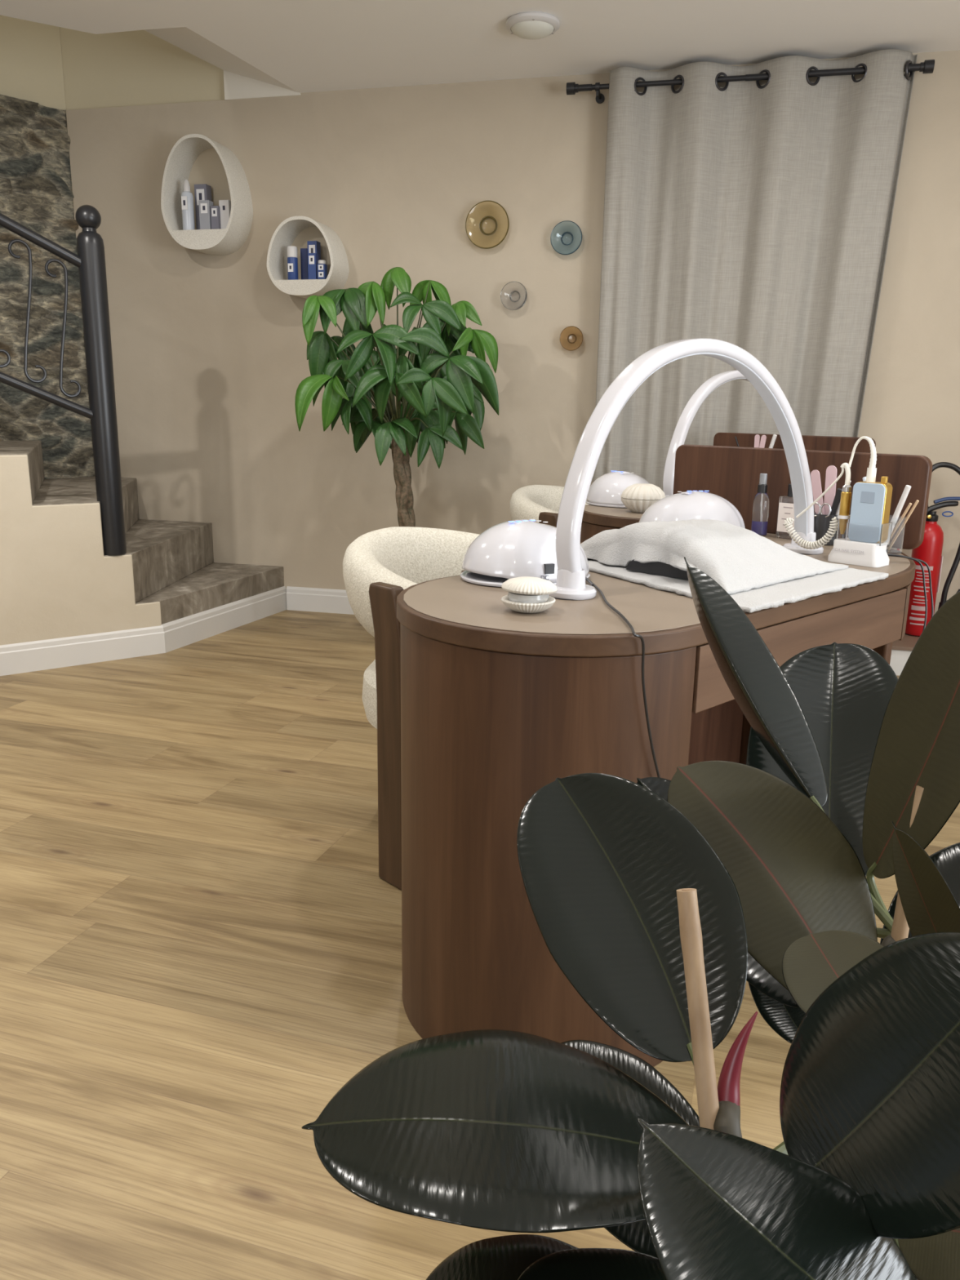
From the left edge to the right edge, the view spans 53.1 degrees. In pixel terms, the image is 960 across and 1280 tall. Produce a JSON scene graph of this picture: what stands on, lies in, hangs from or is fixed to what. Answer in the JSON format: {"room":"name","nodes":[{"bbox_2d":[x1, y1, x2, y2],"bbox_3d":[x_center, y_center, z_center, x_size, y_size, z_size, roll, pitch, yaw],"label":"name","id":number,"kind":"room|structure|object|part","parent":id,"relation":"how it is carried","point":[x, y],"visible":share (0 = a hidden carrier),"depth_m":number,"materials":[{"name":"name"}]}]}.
{"room":"salon","nodes":[
{"label":"salon","id":0,"kind":"room"},
{"bbox_2d":[0,15,66,110],"bbox_3d":[-3.017,-3.455,3.767,0.150,1.970,2.630,12,18,39],"label":"wall","id":1,"kind":"structure","parent":0,"point":[31,66],"depth_m":4.77,"materials":[{"name":"paint"}]},
{"bbox_2d":[0,93,94,479],"bbox_3d":[-2.913,-1.267,4.299,0.061,2.530,2.500,12,18,39],"label":"stone wall","id":2,"kind":"structure","parent":0,"point":[36,191],"depth_m":4.95,"materials":[{"name":"grey stone"}]},
{"bbox_2d":[0,609,959,1279],"bbox_3d":[-0.310,0.683,1.816,7.800,0.001,9.200,1,14,0],"label":"floor","id":3,"kind":"structure","parent":0,"point":[201,929],"depth_m":1.91,"materials":[{"name":"brown wood"}]},
{"bbox_2d":[0,440,284,645],"bbox_3d":[-2.112,-0.751,4.321,1.345,1.540,2.525,12,18,39],"label":"staircase","id":4,"kind":"structure","parent":3,"relation":"on","point":[57,579],"depth_m":4.08,"materials":[{"name":"concrete"}]},
{"bbox_2d":[0,204,126,555],"bbox_3d":[-2.054,-1.143,3.539,1.360,1.764,0.103,-10,17,-37],"label":"stair railing","id":5,"kind":"object","parent":4,"relation":"on","point":[90,260],"visible":0.99,"depth_m":3.87,"materials":[{"name":"black metal"}]},
{"bbox_3d":[-2.084,-1.697,3.393,1.288,0.619,0.041,-9,17,-36],"label":"handrail","id":6,"kind":"part","parent":5,"relation":"part of","materials":[{"name":"black metal"}]},
{"bbox_3d":[-2.093,-1.104,3.538,1.285,0.575,0.037,-9,17,-36],"label":"rail","id":7,"kind":"part","parent":5,"relation":"part of","materials":[{"name":"black metal"}]},
{"bbox_3d":[-1.564,-1.006,3.973,0.103,1.305,0.103,1,14,0],"label":"newel post","id":8,"kind":"part","parent":5,"relation":"part of","materials":[{"name":"black metal"}]},
{"bbox_3d":[-2.051,-0.586,3.660,1.600,1.536,0.017,-9,17,-36],"label":"panel","id":9,"kind":"part","parent":4,"relation":"part of","materials":[{"name":"paint"}]},
{"bbox_2d":[0,586,286,675],"bbox_3d":[-2.166,0.096,3.828,0.434,0.128,3.616,14,19,42],"label":"baseboard","id":10,"kind":"structure","parent":4,"relation":"attached to","point":[48,654],"depth_m":4.22,"materials":[{"name":"white wood"}]},
{"bbox_2d":[294,266,498,527],"bbox_3d":[-0.361,-0.781,4.271,0.877,1.674,0.526,1,14,0],"label":"tree","id":11,"kind":"object","parent":3,"relation":"on","point":[439,384],"visible":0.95,"depth_m":4.13,"materials":[{"name":"green plant"}]},
{"bbox_2d":[342,526,479,889],"bbox_3d":[-0.067,0.125,2.480,0.668,0.776,0.613,-12,19,-43],"label":"tub chair","id":12,"kind":"object","parent":3,"relation":"on","point":[380,564],"visible":0.42,"depth_m":2.25,"materials":[{"name":"beige fabric"}]},
{"bbox_3d":[-0.028,0.129,2.476,0.550,0.170,0.550,-12,19,-43],"label":"seat","id":13,"kind":"part","parent":12,"relation":"part of","materials":[{"name":"beige fabric"}]},
{"bbox_3d":[-0.201,0.226,2.187,0.048,0.715,0.106,-12,19,-43],"label":"leg","id":14,"kind":"part","parent":12,"relation":"part of","materials":[{"name":"brown wood"}]},
{"bbox_3d":[-0.085,-0.140,2.476,0.606,0.261,0.498,-12,19,-43],"label":"backrest","id":15,"kind":"part","parent":12,"relation":"part of","materials":[{"name":"beige fabric"}]},
{"bbox_2d":[510,484,588,527],"bbox_3d":[0.398,-0.225,3.937,0.668,0.776,0.613,-12,19,-43],"label":"tub chair","id":16,"kind":"object","parent":3,"relation":"on","point":[536,502],"visible":0.19,"depth_m":3.83,"materials":[{"name":"beige fabric"}]},
{"bbox_3d":[0.265,-0.124,3.644,0.048,0.715,0.106,-12,19,-43],"label":"leg","id":17,"kind":"part","parent":16,"relation":"part of","materials":[{"name":"brown wood"}]},
{"bbox_2d":[301,556,959,1279],"bbox_3d":[0.241,0.454,0.729,0.479,0.980,0.712,10,16,33],"label":"rubber plant","id":18,"kind":"object","parent":3,"relation":"on","point":[782,851],"visible":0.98,"depth_m":0.61,"materials":[{"name":"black plant"}]},
{"bbox_2d":[676,888,719,1129],"bbox_3d":[0.149,0.425,0.558,0.014,0.518,0.205,-3,14,-15],"label":"bamboo stake","id":19,"kind":"object","parent":18,"relation":"in","point":[691,934],"visible":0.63,"depth_m":0.57,"materials":[{"name":"wood"}]},
{"bbox_3d":[0.189,0.462,0.615,0.108,0.380,0.036,0,14,-3],"label":"stem","id":20,"kind":"part","parent":18,"relation":"part of","materials":[{"name":"grey plant"}]},
{"bbox_3d":[0.335,0.429,0.750,0.028,0.384,0.120,-3,14,-15],"label":"stem","id":21,"kind":"part","parent":18,"relation":"part of","materials":[{"name":"green plant"}]},
{"bbox_2d":[890,785,924,941],"bbox_3d":[0.309,0.376,0.762,0.014,0.519,0.124,10,17,34],"label":"bamboo stake","id":22,"kind":"object","parent":18,"relation":"in","point":[900,930],"visible":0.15,"depth_m":0.75,"materials":[{"name":"wood"}]},
{"bbox_2d":[396,444,932,1066],"bbox_3d":[0.352,0.102,2.131,1.432,0.998,0.846,-12,19,-43],"label":"desk","id":23,"kind":"object","parent":3,"relation":"on","point":[499,703],"visible":0.52,"depth_m":1.55,"materials":[{"name":"brown wood"}]},
{"bbox_2d":[460,519,590,586],"bbox_3d":[0.089,-0.176,1.853,0.263,0.112,0.227,-8,16,-31],"label":"lamp","id":24,"kind":"object","parent":23,"relation":"on","point":[504,551],"visible":0.78,"depth_m":1.77,"materials":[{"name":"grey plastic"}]},
{"bbox_2d":[460,570,590,586],"bbox_3d":[0.088,-0.126,1.865,0.263,0.008,0.227,-8,16,-31],"label":"tray","id":25,"kind":"object","parent":24,"relation":"on","point":[482,579],"depth_m":1.78,"materials":[{"name":"grey plastic"}]},
{"bbox_2d":[543,563,554,573],"bbox_3d":[0.126,-0.131,1.759,0.018,0.018,0.011,-5,15,-21],"label":"power socket","id":26,"kind":"object","parent":24,"relation":"attached to","point":[548,568],"depth_m":1.75,"materials":[{"name":"black plastic"}]},
{"bbox_2d":[501,576,557,613],"bbox_3d":[0.080,-0.075,1.558,0.092,0.055,0.091,-12,19,-43],"label":"trinket box","id":27,"kind":"object","parent":23,"relation":"on","point":[526,594],"visible":1,"depth_m":1.53,"materials":[{"name":"grey ceramic"}]},
{"bbox_2d":[548,337,823,777],"bbox_3d":[0.509,0.044,1.874,1.048,1.219,0.456,-12,19,-43],"label":"lamp","id":28,"kind":"object","parent":23,"relation":"on","point":[571,584],"depth_m":1.69,"materials":[{"name":"white plastic"}]},
{"bbox_3d":[0.279,0.304,1.713,0.157,0.782,0.464,0,14,-4],"label":"power cord","id":29,"kind":"part","parent":28,"relation":"part of","materials":[{"name":"black rubber"}]},
{"bbox_2d":[639,490,745,528],"bbox_3d":[0.539,-0.318,2.442,0.284,0.121,0.245,-3,14,-14],"label":"lamp","id":30,"kind":"object","parent":23,"relation":"on","point":[689,504],"visible":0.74,"depth_m":2.37,"materials":[{"name":"grey plastic"}]},
{"bbox_3d":[0.386,0.186,2.292,0.900,0.720,0.020,-12,19,-43],"label":"modesty panel","id":31,"kind":"part","parent":23,"relation":"part of","materials":[{"name":"brown wood"}]},
{"bbox_2d":[586,558,888,613],"bbox_3d":[0.407,-0.148,1.973,0.533,0.009,0.662,-12,19,-43],"label":"towel","id":32,"kind":"object","parent":23,"relation":"on","point":[795,590],"visible":0.25,"depth_m":1.78,"materials":[{"name":"white fabric"}]},
{"bbox_2d":[626,559,688,579],"bbox_3d":[0.460,-0.161,1.931,0.275,0.036,0.200,-12,19,-43],"label":"hand rest","id":33,"kind":"object","parent":32,"relation":"on","point":[660,568],"visible":0.25,"depth_m":1.85,"materials":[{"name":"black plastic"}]},
{"bbox_2d":[580,519,848,595],"bbox_3d":[0.410,-0.206,2.002,0.466,0.096,0.541,-12,19,-43],"label":"towel","id":34,"kind":"object","parent":32,"relation":"on","point":[739,559],"visible":0.9,"depth_m":1.85,"materials":[{"name":"white fabric"}]},
{"bbox_2d":[751,473,769,536],"bbox_3d":[0.739,-0.356,2.524,0.041,0.162,0.041,-12,19,-43],"label":"spray bottle","id":35,"kind":"object","parent":23,"relation":"on","point":[761,501],"visible":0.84,"depth_m":2.51,"materials":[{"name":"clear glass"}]},
{"bbox_2d":[775,483,794,539],"bbox_3d":[0.801,-0.331,2.470,0.038,0.140,0.062,-12,19,-42],"label":"bottle","id":36,"kind":"object","parent":23,"relation":"on","point":[785,508],"visible":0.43,"depth_m":2.46,"materials":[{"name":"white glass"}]},
{"bbox_3d":[0.613,0.003,1.777,0.768,0.110,0.019,-12,19,-43],"label":"drawer","id":37,"kind":"part","parent":23,"relation":"part of","materials":[{"name":"brown wood"}]},
{"bbox_3d":[0.778,0.193,2.575,0.040,0.625,0.609,-11,18,-41],"label":"panel","id":38,"kind":"part","parent":23,"relation":"part of","materials":[{"name":"brown wood"}]},
{"bbox_2d":[813,512,838,545],"bbox_3d":[0.863,-0.278,2.395,0.068,0.075,0.068,-12,19,-43],"label":"cup","id":39,"kind":"object","parent":23,"relation":"on","point":[821,523],"visible":0.35,"depth_m":2.37,"materials":[{"name":"grey plastic"}]},
{"bbox_2d":[810,470,824,514],"bbox_3d":[0.849,-0.335,2.401,0.060,0.177,0.005,12,18,39],"label":"file","id":40,"kind":"object","parent":39,"relation":"in","point":[815,474],"visible":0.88,"depth_m":2.40,"materials":[{"name":"pink"}]},
{"bbox_2d":[813,502,831,517],"bbox_3d":[0.843,-0.292,2.377,0.015,0.096,0.055,-12,19,-43],"label":"scissors","id":41,"kind":"object","parent":39,"relation":"in","point":[817,503],"visible":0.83,"depth_m":2.36,"materials":[{"name":"silver metal"}]},
{"bbox_3d":[0.835,-0.294,2.385,0.015,0.096,0.032,-12,19,-43],"label":"blade","id":42,"kind":"part","parent":41,"relation":"part of","materials":[{"name":"silver metal"}]},
{"bbox_3d":[0.851,-0.290,2.369,0.015,0.096,0.032,-12,19,-43],"label":"blade","id":43,"kind":"part","parent":41,"relation":"part of","materials":[{"name":"silver metal"}]},
{"bbox_2d":[823,465,836,515],"bbox_3d":[0.869,-0.339,2.387,0.007,0.187,0.031,-12,19,-43],"label":"file","id":44,"kind":"object","parent":39,"relation":"in","point":[831,471],"visible":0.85,"depth_m":2.38,"materials":[{"name":"pink"}]},
{"bbox_2d":[830,488,842,515],"bbox_3d":[0.866,-0.306,2.362,0.015,0.136,0.046,-9,17,-36],"label":"file","id":45,"kind":"object","parent":39,"relation":"in","point":[835,504],"visible":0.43,"depth_m":2.34,"materials":[{"name":"black plastic"}]},
{"bbox_2d":[835,480,851,515],"bbox_3d":[0.882,-0.316,2.362,0.046,0.155,0.008,11,17,36],"label":"brush","id":46,"kind":"object","parent":39,"relation":"in","point":[838,508],"visible":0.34,"depth_m":2.36,"materials":[{"name":"white plastic"}]},
{"bbox_2d":[783,435,892,567],"bbox_3d":[0.789,-0.312,2.118,0.070,0.272,0.238,-12,19,-43],"label":"machine","id":47,"kind":"object","parent":23,"relation":"on","point":[864,540],"visible":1,"depth_m":2.07,"materials":[{"name":"white plastic"}]},
{"bbox_3d":[0.830,-0.273,2.060,0.004,0.126,0.070,-12,19,-43],"label":"panel","id":48,"kind":"part","parent":47,"relation":"part of","materials":[{"name":"blue plastic"}]},
{"bbox_2d":[880,475,888,484],"bbox_3d":[0.858,-0.340,2.037,0.010,0.015,0.012,-12,19,-43],"label":"switch","id":49,"kind":"object","parent":47,"relation":"attached to","point":[884,480],"depth_m":2.03,"materials":[{"name":"gold metal"}]},
{"bbox_2d":[886,515,906,554],"bbox_3d":[0.967,-0.249,2.262,0.060,0.085,0.060,-12,19,-43],"label":"cup","id":50,"kind":"object","parent":23,"relation":"on","point":[895,546],"visible":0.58,"depth_m":2.23,"materials":[{"name":"white"}]},
{"bbox_2d":[892,484,911,517],"bbox_3d":[0.966,-0.283,2.235,0.012,0.157,0.059,-9,17,-36],"label":"stick","id":51,"kind":"object","parent":50,"relation":"in","point":[908,487],"visible":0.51,"depth_m":2.21,"materials":[{"name":"white plastic"}]},
{"bbox_2d":[901,502,911,517],"bbox_3d":[0.975,-0.265,2.245,0.006,0.116,0.063,-7,16,-29],"label":"wooden stick","id":52,"kind":"object","parent":50,"relation":"in","point":[909,504],"visible":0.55,"depth_m":2.22,"materials":[{"name":"beige wood"}]},
{"bbox_2d":[904,499,919,524],"bbox_3d":[0.988,-0.268,2.241,0.006,0.123,0.065,-8,16,-32],"label":"wooden stick","id":53,"kind":"object","parent":50,"relation":"in","point":[917,500],"visible":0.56,"depth_m":2.22,"materials":[{"name":"beige wood"}]},
{"bbox_3d":[0.927,-0.102,2.231,0.127,0.116,0.409,3,14,8],"label":"corner panel","id":54,"kind":"part","parent":23,"relation":"part of","materials":[{"name":"brown wood"}]},
{"bbox_2d":[887,553,927,631],"bbox_3d":[0.911,0.197,2.181,0.158,0.783,0.081,1,14,0],"label":"power cord","id":55,"kind":"object","parent":23,"relation":"hanging from","point":[888,554],"visible":0.35,"depth_m":2.13,"materials":[{"name":"black plastic"}]},
{"bbox_2d":[888,555,933,617],"bbox_3d":[0.927,0.198,2.186,0.158,0.783,0.081,1,14,0],"label":"power cord","id":56,"kind":"object","parent":23,"relation":"hanging from","point":[919,560],"visible":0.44,"depth_m":2.13,"materials":[{"name":"black plastic"}]},
{"bbox_2d":[580,432,875,542],"bbox_3d":[0.818,-0.247,3.588,1.432,0.998,0.846,-12,19,-43],"label":"desk","id":57,"kind":"object","parent":3,"relation":"on","point":[596,519],"visible":0.08,"depth_m":3.78,"materials":[{"name":"brown wood"}]},
{"bbox_2d":[586,471,649,507],"bbox_3d":[0.483,-0.519,3.276,0.227,0.112,0.263,-8,16,-33],"label":"lamp","id":58,"kind":"object","parent":57,"relation":"on","point":[606,491],"visible":0.72,"depth_m":3.21,"materials":[{"name":"grey plastic"}]},
{"bbox_2d":[586,500,626,507],"bbox_3d":[0.482,-0.468,3.289,0.227,0.008,0.263,-8,16,-33],"label":"tray","id":59,"kind":"object","parent":58,"relation":"on","point":[612,504],"depth_m":3.19,"materials":[{"name":"grey plastic"}]},
{"bbox_2d":[620,483,665,512],"bbox_3d":[0.520,-0.453,3.058,0.141,0.089,0.141,-12,19,-43],"label":"lidded pot","id":60,"kind":"object","parent":57,"relation":"on","point":[637,497],"visible":0.85,"depth_m":3.01,"materials":[{"name":"grey ceramic"}]},
{"bbox_2d":[621,497,659,512],"bbox_3d":[0.519,-0.430,3.063,0.139,0.043,0.139,-12,19,-43],"label":"bowl","id":61,"kind":"object","parent":60,"relation":"on","point":[634,504],"depth_m":3.01,"materials":[{"name":"grey ceramic"}]},
{"bbox_3d":[0.520,-0.474,3.052,0.141,0.046,0.141,-12,19,-43],"label":"lid","id":62,"kind":"part","parent":60,"relation":"part of","materials":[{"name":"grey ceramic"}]},
{"bbox_2d":[662,369,748,497],"bbox_3d":[0.928,-0.713,3.382,0.920,0.454,0.094,-12,19,-43],"label":"lamp","id":63,"kind":"object","parent":57,"relation":"on","point":[683,424],"visible":0.38,"depth_m":3.12,"materials":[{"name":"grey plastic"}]},
{"bbox_3d":[1.148,-0.679,4.018,0.080,0.090,0.080,-12,19,-43],"label":"cup","id":64,"kind":"object","parent":57,"relation":"on","visible":0},
{"bbox_2d":[754,434,759,448],"bbox_3d":[1.151,-0.746,4.004,0.009,0.217,0.024,-12,19,-43],"label":"file","id":65,"kind":"object","parent":64,"relation":"in","point":[757,438],"visible":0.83,"depth_m":3.98,"materials":[{"name":"pink"}]},
{"bbox_2d":[759,435,766,448],"bbox_3d":[1.158,-0.741,3.988,0.048,0.217,0.008,10,16,32],"label":"file","id":66,"kind":"object","parent":64,"relation":"in","point":[763,437],"visible":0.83,"depth_m":3.96,"materials":[{"name":"pink"}]},
{"bbox_2d":[768,434,777,448],"bbox_3d":[1.181,-0.737,3.963,0.016,0.222,0.084,-8,17,-33],"label":"brush","id":67,"kind":"object","parent":64,"relation":"in","point":[774,437],"visible":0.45,"depth_m":3.92,"materials":[{"name":"white plastic"}]},
{"bbox_2d":[0,0,959,93],"bbox_3d":[-0.124,-1.708,0.701,7.200,0.100,8.072,1,14,0],"label":"ceiling","id":68,"kind":"structure","parent":0,"point":[307,46],"depth_m":3.80,"materials":[{"name":"paint"}]},
{"bbox_2d":[505,11,559,39],"bbox_3d":[0.203,-2.363,3.713,0.210,0.051,0.210,1,14,0],"label":"ceiling light","id":69,"kind":"object","parent":68,"relation":"attached to","point":[531,25],"visible":1,"depth_m":3.66,"materials":[{"name":"white plastic"}]},
{"bbox_2d":[511,20,554,39],"bbox_3d":[0.203,-2.354,3.715,0.172,0.033,0.172,1,14,0],"label":"diffuser","id":70,"kind":"object","parent":69,"relation":"attached to","point":[526,29],"depth_m":3.68,"materials":[{"name":"white glass"}]},
{"bbox_2d":[59,26,959,614],"bbox_3d":[0.578,-2.254,4.405,5.920,4.500,0.150,4,14,13],"label":"wall","id":71,"kind":"structure","parent":0,"point":[210,362],"depth_m":4.71,"materials":[{"name":"beige paint"}]},
{"bbox_2d":[160,133,253,255],"bbox_3d":[-1.345,-2.182,4.727,0.391,0.515,0.200,4,14,13],"label":"wall shelf","id":72,"kind":"object","parent":71,"relation":"attached to","point":[197,158],"visible":0.94,"depth_m":4.71,"materials":[{"name":"beige paint"}]},
{"bbox_2d":[181,179,195,230],"bbox_3d":[-1.441,-2.138,4.729,0.057,0.239,0.060,4,14,13],"label":"spray bottle","id":73,"kind":"object","parent":72,"relation":"on","point":[187,198],"visible":0.8,"depth_m":4.71,"materials":[{"name":"grey plastic"}]},
{"bbox_3d":[-1.447,-2.140,4.702,0.031,0.061,0.004,4,14,13],"label":"label panel","id":74,"kind":"part","parent":73,"relation":"part of","materials":[{"name":"white paper"}]},
{"bbox_2d":[194,183,211,229],"bbox_3d":[-1.379,-2.146,4.792,0.065,0.228,0.053,4,14,13],"label":"product box","id":75,"kind":"object","parent":72,"relation":"on","point":[202,192],"visible":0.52,"depth_m":4.76,"materials":[{"name":"grey cardboard"}]},
{"bbox_3d":[-1.384,-2.193,4.755,0.043,0.073,0.001,4,14,13],"label":"label panel","id":76,"kind":"part","parent":75,"relation":"part of","materials":[{"name":"white paper"}]},
{"bbox_2d":[198,200,213,229],"bbox_3d":[-1.347,-2.086,4.729,0.055,0.140,0.047,4,14,13],"label":"product box","id":77,"kind":"object","parent":72,"relation":"on","point":[204,205],"visible":0.62,"depth_m":4.71,"materials":[{"name":"grey cardboard"}]},
{"bbox_3d":[-1.351,-2.113,4.700,0.036,0.045,0.001,4,14,13],"label":"label panel","id":78,"kind":"part","parent":77,"relation":"part of","materials":[{"name":"white paper"}]},
{"bbox_3d":[-1.322,-2.204,4.818,0.361,0.485,0.001,4,14,13],"label":"panel","id":79,"kind":"part","parent":72,"relation":"part of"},
{"bbox_2d":[210,205,221,229],"bbox_3d":[-1.295,-2.069,4.720,0.042,0.114,0.040,4,14,13],"label":"product box","id":80,"kind":"object","parent":72,"relation":"on","point":[215,210],"visible":0.63,"depth_m":4.70,"materials":[{"name":"grey cardboard"}]},
{"bbox_3d":[-1.300,-2.092,4.696,0.028,0.037,0.001,4,14,13],"label":"label panel","id":81,"kind":"part","parent":80,"relation":"part of","materials":[{"name":"white paper"}]},
{"bbox_2d":[218,200,231,228],"bbox_3d":[-1.250,-2.085,4.726,0.052,0.143,0.040,4,14,13],"label":"product box","id":82,"kind":"object","parent":72,"relation":"on","point":[224,206],"visible":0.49,"depth_m":4.71,"materials":[{"name":"white cardboard"}]},
{"bbox_3d":[-1.254,-2.114,4.700,0.034,0.046,0.001,4,14,13],"label":"label panel","id":83,"kind":"part","parent":82,"relation":"part of","materials":[{"name":"white paper"}]},
{"bbox_2d":[145,26,297,92],"bbox_3d":[-1.225,-2.656,4.258,0.449,0.218,0.869,6,15,20],"label":"trim","id":84,"kind":"structure","parent":71,"relation":"attached to","point":[184,37],"depth_m":4.28,"materials":[{"name":"paint"}]},
{"bbox_2d":[223,70,301,100],"bbox_3d":[-1.040,-2.721,4.675,0.401,0.170,0.100,4,14,13],"label":"trim","id":85,"kind":"structure","parent":71,"relation":"attached to","point":[237,86],"depth_m":4.65,"materials":[{"name":"white paint"}]},
{"bbox_2d":[266,216,349,298],"bbox_3d":[-0.838,-1.855,4.677,0.346,0.355,0.200,4,14,13],"label":"wall shelf","id":86,"kind":"object","parent":71,"relation":"attached to","point":[294,231],"visible":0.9,"depth_m":4.65,"materials":[{"name":"beige paint"}]},
{"bbox_2d":[287,245,297,279],"bbox_3d":[-0.913,-1.833,4.673,0.050,0.155,0.053,4,14,13],"label":"bottle","id":87,"kind":"object","parent":86,"relation":"on","point":[292,257],"visible":0.91,"depth_m":4.65,"materials":[{"name":"blue plastic"}]},
{"bbox_3d":[-0.919,-1.806,4.656,0.026,0.038,0.003,4,14,13],"label":"label panel","id":88,"kind":"part","parent":87,"relation":"part of","materials":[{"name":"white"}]},
{"bbox_2d":[300,248,308,279],"bbox_3d":[-0.857,-1.845,4.732,0.037,0.152,0.049,4,14,13],"label":"product box","id":89,"kind":"object","parent":86,"relation":"on","point":[304,251],"visible":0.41,"depth_m":4.71,"materials":[{"name":"blue cardboard"}]},
{"bbox_3d":[-0.815,-1.877,4.768,0.316,0.325,0.001,4,14,13],"label":"panel","id":90,"kind":"part","parent":86,"relation":"part of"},
{"bbox_2d":[307,253,318,279],"bbox_3d":[-0.807,-1.807,4.648,0.042,0.120,0.038,4,14,13],"label":"product box","id":91,"kind":"object","parent":86,"relation":"on","point":[313,258],"visible":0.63,"depth_m":4.63,"materials":[{"name":"blue cardboard"}]},
{"bbox_3d":[-0.811,-1.831,4.625,0.027,0.038,0.001,4,14,13],"label":"label panel","id":92,"kind":"part","parent":91,"relation":"part of","materials":[{"name":"white paper"}]},
{"bbox_2d":[306,240,320,277],"bbox_3d":[-0.812,-1.853,4.702,0.049,0.183,0.050,4,14,13],"label":"product box","id":93,"kind":"object","parent":86,"relation":"on","point":[313,246],"visible":0.48,"depth_m":4.67,"materials":[{"name":"blue cardboard"}]},
{"bbox_3d":[-0.817,-1.890,4.669,0.032,0.059,0.001,4,14,13],"label":"label panel","id":94,"kind":"part","parent":93,"relation":"part of","materials":[{"name":"white paper"}]},
{"bbox_2d":[317,260,327,279],"bbox_3d":[-0.761,-1.785,4.632,0.039,0.086,0.038,4,14,13],"label":"jar","id":95,"kind":"object","parent":86,"relation":"on","point":[322,266],"visible":0.9,"depth_m":4.62,"materials":[{"name":"blue plastic"}]},
{"bbox_3d":[-0.765,-1.791,4.614,0.025,0.023,0.001,4,14,13],"label":"label panel","id":96,"kind":"part","parent":95,"relation":"part of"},
{"bbox_3d":[-0.765,-1.760,4.622,0.025,0.023,0.001,4,14,13],"label":"label panel","id":97,"kind":"part","parent":95,"relation":"part of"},
{"bbox_3d":[-0.761,-1.819,4.624,0.038,0.017,0.038,4,14,13],"label":"lid","id":98,"kind":"part","parent":95,"relation":"part of","materials":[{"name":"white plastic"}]},
{"bbox_2d":[286,586,354,614],"bbox_3d":[0.388,-0.122,4.880,2.962,0.128,0.016,4,14,13],"label":"baseboard","id":99,"kind":"structure","parent":71,"relation":"attached to","point":[298,598],"depth_m":5.17,"materials":[{"name":"white wood"}]},
{"bbox_2d":[465,200,509,248],"bbox_3d":[0.039,-1.946,4.509,0.211,0.211,0.054,4,14,13],"label":"dish","id":100,"kind":"object","parent":71,"relation":"attached to","point":[487,223],"visible":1,"depth_m":4.50,"materials":[{"name":"beige"}]},
{"bbox_2d":[500,281,527,310],"bbox_3d":[0.165,-1.629,4.553,0.130,0.130,0.054,4,14,13],"label":"dish","id":101,"kind":"object","parent":71,"relation":"attached to","point":[513,295],"visible":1,"depth_m":4.54,"materials":[{"name":"white ceramic"}]},
{"bbox_2d":[550,220,582,254],"bbox_3d":[0.402,-1.857,4.441,0.148,0.148,0.048,4,14,13],"label":"dish","id":102,"kind":"object","parent":71,"relation":"attached to","point":[566,237],"visible":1,"depth_m":4.43,"materials":[{"name":"blue"}]},
{"bbox_2d":[559,325,582,351],"bbox_3d":[0.434,-1.424,4.537,0.112,0.112,0.048,4,14,13],"label":"dish","id":103,"kind":"object","parent":71,"relation":"attached to","point":[571,338],"visible":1,"depth_m":4.53,"materials":[{"name":"brown"}]},
{"bbox_2d":[566,59,934,103],"bbox_3d":[1.118,-2.374,4.093,1.495,0.064,0.123,4,14,13],"label":"curtain rod","id":104,"kind":"object","parent":71,"relation":"attached to","point":[927,66],"visible":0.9,"depth_m":4.05,"materials":[{"name":"black metal"}]},
{"bbox_2d":[592,48,917,491],"bbox_3d":[1.151,-1.233,4.317,1.246,2.455,0.118,4,14,13],"label":"curtain","id":105,"kind":"object","parent":104,"relation":"hanging from","point":[751,216],"visible":0.65,"depth_m":4.19,"materials":[{"name":"grey fabric"}]},
{"bbox_2d":[889,649,911,675],"bbox_3d":[2.413,0.087,4.179,1.320,0.115,0.460,4,14,13],"label":"trim","id":106,"kind":"structure","parent":71,"relation":"attached to","point":[899,658],"depth_m":4.09,"materials":[{"name":"white"}]},
{"bbox_2d":[891,633,919,650],"bbox_3d":[2.410,0.025,4.159,1.325,0.015,0.470,4,14,13],"label":"trim","id":107,"kind":"structure","parent":71,"relation":"attached to","point":[908,642],"depth_m":4.13,"materials":[{"name":"brown wood"}]},
{"bbox_2d":[905,462,959,636],"bbox_3d":[2.014,-0.393,4.209,0.227,0.760,0.121,1,14,0],"label":"fire extinguisher","id":108,"kind":"object","parent":71,"relation":"attached to","point":[930,551],"visible":0.78,"depth_m":4.19,"materials":[{"name":"red metal"}]},
{"bbox_3d":[1.992,-0.571,4.163,0.145,0.068,0.035,2,14,3],"label":"carry handle","id":109,"kind":"part","parent":108,"relation":"part of","materials":[{"name":"black plastic"}]},
{"bbox_3d":[2.023,-0.603,4.146,0.123,0.033,0.016,1,14,2],"label":"squeeze lever","id":110,"kind":"part","parent":108,"relation":"part of","materials":[{"name":"black"}]}
]}

